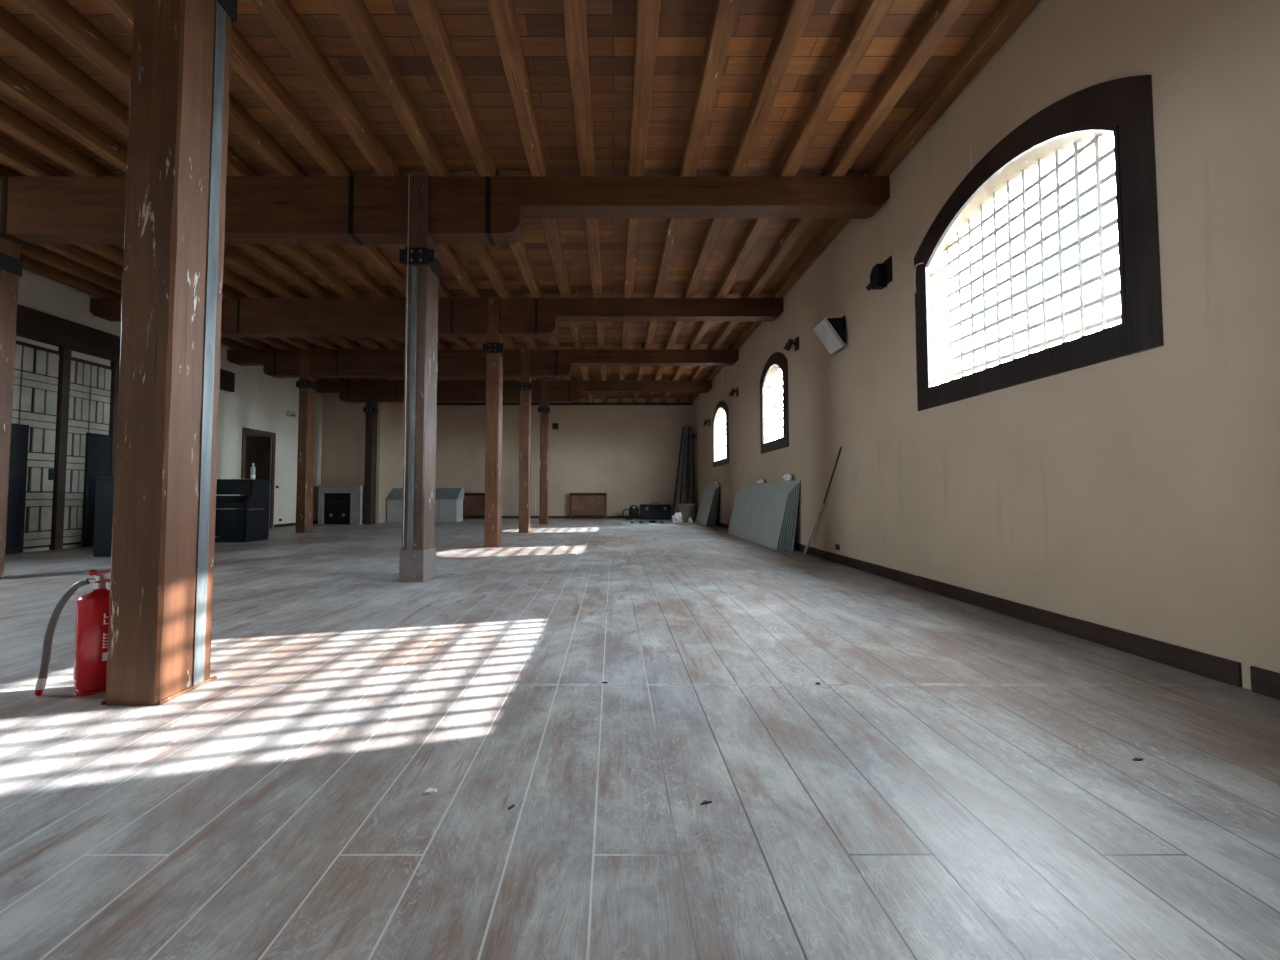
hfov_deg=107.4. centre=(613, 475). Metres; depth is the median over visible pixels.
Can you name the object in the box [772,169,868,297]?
joist
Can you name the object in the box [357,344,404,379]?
joist
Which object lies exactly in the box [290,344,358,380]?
joist
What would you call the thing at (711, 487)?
sheet
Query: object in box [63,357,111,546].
door
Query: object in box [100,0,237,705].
column
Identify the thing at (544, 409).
column
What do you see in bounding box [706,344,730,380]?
joist
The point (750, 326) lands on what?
joist
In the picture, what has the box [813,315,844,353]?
floodlight
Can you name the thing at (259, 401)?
wall
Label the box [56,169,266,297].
joist
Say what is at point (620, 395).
joist
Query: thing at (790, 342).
wall spotlight
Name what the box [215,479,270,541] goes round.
upright piano
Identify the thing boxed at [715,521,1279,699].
baseboard
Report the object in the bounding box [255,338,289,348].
joist
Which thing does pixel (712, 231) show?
joist
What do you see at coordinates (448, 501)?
counter
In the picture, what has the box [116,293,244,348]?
joist
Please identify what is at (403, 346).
joist
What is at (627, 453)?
wall
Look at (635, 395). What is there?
joist
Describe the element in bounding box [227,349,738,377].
cross beam
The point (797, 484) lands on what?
sheet
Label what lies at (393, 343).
joist
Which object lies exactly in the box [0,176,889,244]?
cross beam
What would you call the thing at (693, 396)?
joist
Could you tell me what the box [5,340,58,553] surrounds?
door
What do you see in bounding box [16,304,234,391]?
trim
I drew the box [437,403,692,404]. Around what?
trim
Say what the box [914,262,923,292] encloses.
wire
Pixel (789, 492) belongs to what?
sheet
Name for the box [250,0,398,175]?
joist
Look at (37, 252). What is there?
joist
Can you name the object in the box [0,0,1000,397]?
ceiling
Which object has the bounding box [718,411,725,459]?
grille
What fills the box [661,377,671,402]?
joist
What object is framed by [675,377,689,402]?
joist
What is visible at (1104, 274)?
grille
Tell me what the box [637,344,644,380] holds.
joist
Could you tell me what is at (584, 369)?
joist
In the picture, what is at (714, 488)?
sheet
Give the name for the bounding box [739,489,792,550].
sheet
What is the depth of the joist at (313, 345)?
12.63 m
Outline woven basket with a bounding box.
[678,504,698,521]
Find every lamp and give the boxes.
[827,317,844,342]
[866,255,892,289]
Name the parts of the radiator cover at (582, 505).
post, panel, rail, post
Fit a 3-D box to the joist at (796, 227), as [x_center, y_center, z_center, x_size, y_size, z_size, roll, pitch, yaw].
[2.638,-3.542,7.387,0.170,0.188,3.448,0,-2,0]
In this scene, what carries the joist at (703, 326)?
attached to the ceiling
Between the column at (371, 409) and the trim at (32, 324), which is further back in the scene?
the column at (371, 409)
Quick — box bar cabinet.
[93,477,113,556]
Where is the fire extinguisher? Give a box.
[34,570,110,695]
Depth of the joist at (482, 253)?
7.90 m
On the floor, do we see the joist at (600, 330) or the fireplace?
the fireplace
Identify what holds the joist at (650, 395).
attached to the ceiling
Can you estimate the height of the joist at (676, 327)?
0.188 m
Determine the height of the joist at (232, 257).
0.188 m
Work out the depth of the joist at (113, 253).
7.37 m
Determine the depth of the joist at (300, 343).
11.84 m
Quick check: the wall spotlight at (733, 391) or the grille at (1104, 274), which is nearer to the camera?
the grille at (1104, 274)
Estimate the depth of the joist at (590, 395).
18.26 m
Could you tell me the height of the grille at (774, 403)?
1.539 m
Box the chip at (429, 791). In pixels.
[422,787,437,794]
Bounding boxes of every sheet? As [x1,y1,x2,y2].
[622,522,696,525]
[695,489,715,526]
[704,488,716,526]
[705,488,717,526]
[707,485,719,526]
[711,487,718,526]
[728,493,788,549]
[737,491,790,549]
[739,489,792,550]
[742,485,796,550]
[742,487,794,550]
[743,483,798,550]
[745,481,800,551]
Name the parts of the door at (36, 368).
wicket panel, wicket door, lock plate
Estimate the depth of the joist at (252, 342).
11.84 m
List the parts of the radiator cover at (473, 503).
post, panel, rail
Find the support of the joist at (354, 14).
attached to the ceiling
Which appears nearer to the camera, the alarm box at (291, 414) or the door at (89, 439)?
the door at (89, 439)
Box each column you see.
[0,237,22,577]
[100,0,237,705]
[295,350,316,532]
[363,381,377,523]
[399,174,439,581]
[482,298,503,546]
[517,349,531,532]
[538,381,549,523]
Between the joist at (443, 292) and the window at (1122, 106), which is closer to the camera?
the window at (1122, 106)
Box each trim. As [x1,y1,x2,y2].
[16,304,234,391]
[49,347,71,549]
[108,361,119,476]
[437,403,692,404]
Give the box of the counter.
[387,488,463,521]
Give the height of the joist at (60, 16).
0.188 m
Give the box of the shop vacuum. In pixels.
[622,505,638,519]
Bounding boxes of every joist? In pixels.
[0,6,128,136]
[0,59,126,172]
[0,100,106,175]
[0,136,55,175]
[8,169,237,297]
[17,0,251,175]
[20,245,121,294]
[20,253,116,297]
[40,245,122,280]
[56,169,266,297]
[79,245,123,265]
[97,0,301,175]
[107,169,297,297]
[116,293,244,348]
[230,23,349,175]
[230,338,267,348]
[236,245,328,297]
[238,292,334,348]
[245,345,323,380]
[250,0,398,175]
[252,169,388,297]
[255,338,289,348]
[267,291,356,348]
[267,344,340,380]
[274,245,358,297]
[279,338,311,348]
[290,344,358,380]
[298,291,379,348]
[301,169,405,295]
[312,344,376,380]
[329,292,401,348]
[331,0,448,175]
[349,169,449,297]
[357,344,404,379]
[358,292,404,340]
[388,291,447,348]
[399,169,479,297]
[402,344,447,380]
[406,0,495,175]
[448,170,510,297]
[448,345,482,380]
[449,292,486,345]
[451,338,469,348]
[480,292,514,348]
[486,0,545,175]
[496,169,541,297]
[510,293,536,348]
[541,173,570,297]
[541,292,559,348]
[562,0,594,175]
[568,294,581,348]
[580,344,588,380]
[585,173,601,297]
[587,378,593,402]
[596,291,604,348]
[600,366,605,380]
[602,379,607,402]
[618,377,624,402]
[619,366,625,380]
[621,321,630,348]
[624,219,639,297]
[628,0,660,175]
[633,378,638,402]
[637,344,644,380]
[644,321,657,348]
[646,378,653,402]
[653,169,682,297]
[654,344,665,380]
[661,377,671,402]
[666,296,683,348]
[672,344,688,380]
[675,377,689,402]
[679,0,739,175]
[683,169,726,297]
[688,376,705,402]
[689,293,714,348]
[690,345,710,380]
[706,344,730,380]
[711,292,744,348]
[715,171,775,297]
[727,0,815,175]
[731,293,771,348]
[745,170,825,297]
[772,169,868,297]
[776,0,894,175]
[825,0,970,175]
[869,0,1039,175]
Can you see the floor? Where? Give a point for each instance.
(957, 780)
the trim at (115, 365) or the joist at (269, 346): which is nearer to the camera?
the trim at (115, 365)
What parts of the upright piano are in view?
panel, panel, lid, panel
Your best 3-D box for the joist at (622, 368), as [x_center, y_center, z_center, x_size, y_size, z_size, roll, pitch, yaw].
[0.279,-3.288,13.977,0.177,0.188,3.348,0,-2,0]
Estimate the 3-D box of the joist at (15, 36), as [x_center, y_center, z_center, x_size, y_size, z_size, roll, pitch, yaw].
[-5.011,-3.668,4.114,0.180,0.188,3.099,0,-2,0]
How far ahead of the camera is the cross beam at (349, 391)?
15.51 m
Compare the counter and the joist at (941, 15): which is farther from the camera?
the counter
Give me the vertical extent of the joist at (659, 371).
0.188 m
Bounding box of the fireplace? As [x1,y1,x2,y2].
[316,485,363,524]
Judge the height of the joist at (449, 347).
0.188 m
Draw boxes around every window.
[712,401,728,466]
[760,352,788,453]
[914,75,1163,410]
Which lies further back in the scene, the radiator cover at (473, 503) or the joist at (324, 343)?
the radiator cover at (473, 503)
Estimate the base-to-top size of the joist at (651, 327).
0.188 m
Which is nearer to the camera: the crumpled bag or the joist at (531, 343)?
the joist at (531, 343)
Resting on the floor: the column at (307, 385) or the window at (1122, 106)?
the column at (307, 385)
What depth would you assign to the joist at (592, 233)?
7.37 m
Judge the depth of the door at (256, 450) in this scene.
13.66 m
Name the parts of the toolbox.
lid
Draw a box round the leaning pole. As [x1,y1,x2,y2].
[804,447,841,553]
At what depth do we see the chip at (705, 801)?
1.52 m
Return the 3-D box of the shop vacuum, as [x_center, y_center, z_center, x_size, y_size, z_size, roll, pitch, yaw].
[0.720,1.430,18.332,0.658,0.566,0.438,2,-3,-44]
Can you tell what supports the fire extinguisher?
on the floor
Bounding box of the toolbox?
[640,502,670,518]
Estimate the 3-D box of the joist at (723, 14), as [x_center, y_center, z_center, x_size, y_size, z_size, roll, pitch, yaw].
[0.879,-3.668,4.114,0.172,0.188,3.099,0,-2,0]
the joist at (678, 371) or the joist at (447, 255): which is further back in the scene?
the joist at (678, 371)
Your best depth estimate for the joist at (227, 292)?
8.84 m
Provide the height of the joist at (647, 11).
0.188 m
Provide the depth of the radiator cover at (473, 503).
18.97 m
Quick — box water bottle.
[250,463,255,478]
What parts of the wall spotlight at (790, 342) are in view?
plate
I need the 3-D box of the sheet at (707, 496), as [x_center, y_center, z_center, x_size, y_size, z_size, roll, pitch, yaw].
[2.951,1.016,15.197,0.302,1.140,1.950,0,-2,0]
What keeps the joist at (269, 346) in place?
attached to the ceiling
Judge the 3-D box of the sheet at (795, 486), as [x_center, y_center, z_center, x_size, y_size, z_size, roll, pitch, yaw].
[3.118,0.805,9.931,0.183,1.156,3.470,0,-2,0]
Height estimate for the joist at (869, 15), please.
0.188 m
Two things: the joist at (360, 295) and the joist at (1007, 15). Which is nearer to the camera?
the joist at (1007, 15)
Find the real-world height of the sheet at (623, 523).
0.014 m
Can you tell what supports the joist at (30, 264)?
attached to the ceiling
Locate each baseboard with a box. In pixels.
[274,521,317,527]
[502,516,639,517]
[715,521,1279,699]
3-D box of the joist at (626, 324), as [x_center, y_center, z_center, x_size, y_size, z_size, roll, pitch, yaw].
[0.291,-3.414,10.707,0.179,0.188,3.193,0,-2,0]
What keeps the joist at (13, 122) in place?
attached to the ceiling
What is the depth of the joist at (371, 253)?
7.76 m
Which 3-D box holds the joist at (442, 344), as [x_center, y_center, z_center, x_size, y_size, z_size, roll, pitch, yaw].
[-4.425,-3.414,10.707,0.180,0.188,3.193,0,-2,0]
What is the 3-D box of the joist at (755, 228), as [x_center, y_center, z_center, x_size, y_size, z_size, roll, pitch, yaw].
[2.053,-3.542,7.387,0.178,0.188,3.448,0,-2,0]
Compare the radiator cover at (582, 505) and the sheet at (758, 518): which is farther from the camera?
the radiator cover at (582, 505)
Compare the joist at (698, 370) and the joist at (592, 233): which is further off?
the joist at (698, 370)
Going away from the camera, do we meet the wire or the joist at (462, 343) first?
the wire
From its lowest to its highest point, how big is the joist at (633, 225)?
0.188 m
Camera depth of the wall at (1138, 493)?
3.25 m
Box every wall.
[16,269,322,552]
[320,380,692,522]
[692,0,1279,689]
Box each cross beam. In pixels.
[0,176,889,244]
[89,298,783,337]
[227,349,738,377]
[316,381,711,402]
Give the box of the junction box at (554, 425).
[552,423,557,428]
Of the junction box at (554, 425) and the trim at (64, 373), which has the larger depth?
the junction box at (554, 425)
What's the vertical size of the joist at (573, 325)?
0.188 m
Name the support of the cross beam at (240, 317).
attached to the wall at (1138, 493)
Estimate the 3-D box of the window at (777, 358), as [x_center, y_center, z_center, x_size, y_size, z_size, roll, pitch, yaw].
[3.341,-1.484,9.570,0.239,1.961,1.672,0,-2,0]
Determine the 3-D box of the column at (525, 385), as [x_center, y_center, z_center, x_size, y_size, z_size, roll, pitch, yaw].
[-2.284,-0.894,12.190,0.396,4.726,0.342,0,-2,0]
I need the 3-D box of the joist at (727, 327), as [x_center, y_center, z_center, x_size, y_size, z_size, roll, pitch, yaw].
[2.637,-3.414,10.707,0.185,0.188,3.193,0,-2,0]
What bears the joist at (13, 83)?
attached to the ceiling
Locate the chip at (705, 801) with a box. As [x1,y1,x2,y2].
[700,800,711,804]
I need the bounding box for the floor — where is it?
[0,518,1279,959]
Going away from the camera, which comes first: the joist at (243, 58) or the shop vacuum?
the joist at (243, 58)
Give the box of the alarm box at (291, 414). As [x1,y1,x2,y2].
[286,411,295,417]
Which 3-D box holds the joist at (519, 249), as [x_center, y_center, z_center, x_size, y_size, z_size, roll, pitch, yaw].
[-1.476,-3.542,7.387,0.177,0.188,3.448,0,-2,0]
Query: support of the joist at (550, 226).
attached to the ceiling
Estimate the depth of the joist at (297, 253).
7.93 m
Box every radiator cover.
[463,493,484,517]
[570,493,606,517]
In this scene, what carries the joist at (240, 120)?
attached to the ceiling
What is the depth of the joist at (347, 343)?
11.71 m
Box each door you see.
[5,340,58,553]
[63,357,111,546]
[240,427,275,527]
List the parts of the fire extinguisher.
handle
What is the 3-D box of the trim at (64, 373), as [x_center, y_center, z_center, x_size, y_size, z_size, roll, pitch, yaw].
[-9.944,-0.495,8.455,0.108,3.640,0.120,0,-2,0]
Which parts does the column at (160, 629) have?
foot moulding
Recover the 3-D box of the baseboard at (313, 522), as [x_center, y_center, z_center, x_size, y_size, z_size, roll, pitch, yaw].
[-9.991,1.530,14.917,0.018,0.090,2.130,0,-2,0]
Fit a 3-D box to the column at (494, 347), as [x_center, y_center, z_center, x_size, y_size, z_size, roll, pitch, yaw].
[-2.284,-1.018,8.997,0.396,4.726,0.342,0,-2,0]
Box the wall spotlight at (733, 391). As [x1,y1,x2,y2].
[729,387,738,396]
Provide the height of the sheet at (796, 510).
1.224 m
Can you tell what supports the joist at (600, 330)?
attached to the ceiling
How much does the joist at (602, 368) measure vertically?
0.188 m
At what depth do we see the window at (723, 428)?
14.49 m
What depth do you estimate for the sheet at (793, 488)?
8.29 m
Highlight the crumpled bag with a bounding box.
[672,512,682,522]
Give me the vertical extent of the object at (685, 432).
3.677 m
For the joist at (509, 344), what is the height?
0.188 m
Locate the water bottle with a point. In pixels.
(253, 469)
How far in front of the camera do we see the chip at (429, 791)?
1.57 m
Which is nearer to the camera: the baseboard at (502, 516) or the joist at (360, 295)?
the joist at (360, 295)
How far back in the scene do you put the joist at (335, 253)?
7.91 m
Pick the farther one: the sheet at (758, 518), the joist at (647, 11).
the sheet at (758, 518)
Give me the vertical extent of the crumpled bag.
0.375 m
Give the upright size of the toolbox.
0.654 m
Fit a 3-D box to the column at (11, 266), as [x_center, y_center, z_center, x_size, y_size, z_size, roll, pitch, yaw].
[-7.395,-1.150,5.549,0.396,4.726,0.342,0,-2,0]
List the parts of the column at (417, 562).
foot casing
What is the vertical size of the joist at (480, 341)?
0.188 m
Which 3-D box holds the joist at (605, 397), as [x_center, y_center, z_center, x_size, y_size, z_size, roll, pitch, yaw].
[-0.319,-3.153,17.490,0.183,0.188,3.679,0,-2,0]
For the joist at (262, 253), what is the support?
attached to the ceiling
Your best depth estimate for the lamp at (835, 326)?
6.50 m
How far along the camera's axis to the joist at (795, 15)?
4.25 m
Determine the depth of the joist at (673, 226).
7.37 m
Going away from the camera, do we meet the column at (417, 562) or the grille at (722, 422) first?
the column at (417, 562)
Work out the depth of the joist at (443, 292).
8.68 m
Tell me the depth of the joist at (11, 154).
5.37 m
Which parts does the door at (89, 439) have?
wicket panel, wicket door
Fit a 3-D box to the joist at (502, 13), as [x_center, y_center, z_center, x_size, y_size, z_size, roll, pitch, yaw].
[-0.887,-3.668,4.114,0.175,0.188,3.099,0,-2,0]
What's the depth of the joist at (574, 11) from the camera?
4.24 m
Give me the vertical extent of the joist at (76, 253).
0.188 m
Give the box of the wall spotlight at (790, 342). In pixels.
[784,337,798,350]
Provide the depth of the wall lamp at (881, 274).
5.58 m
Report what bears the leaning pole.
on the floor
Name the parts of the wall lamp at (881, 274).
plate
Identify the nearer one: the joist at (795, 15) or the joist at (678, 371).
the joist at (795, 15)
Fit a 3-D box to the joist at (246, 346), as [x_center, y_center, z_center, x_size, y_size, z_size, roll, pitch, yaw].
[-9.725,-3.288,13.977,0.169,0.188,3.348,0,-2,0]
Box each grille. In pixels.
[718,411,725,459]
[768,367,783,440]
[930,135,1120,383]
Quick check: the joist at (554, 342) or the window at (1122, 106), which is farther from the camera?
the joist at (554, 342)
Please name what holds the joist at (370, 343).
attached to the ceiling
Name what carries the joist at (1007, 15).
attached to the ceiling
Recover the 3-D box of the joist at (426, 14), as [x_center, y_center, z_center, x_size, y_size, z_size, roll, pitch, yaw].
[-1.493,-3.668,4.114,0.169,0.188,3.099,0,-2,0]

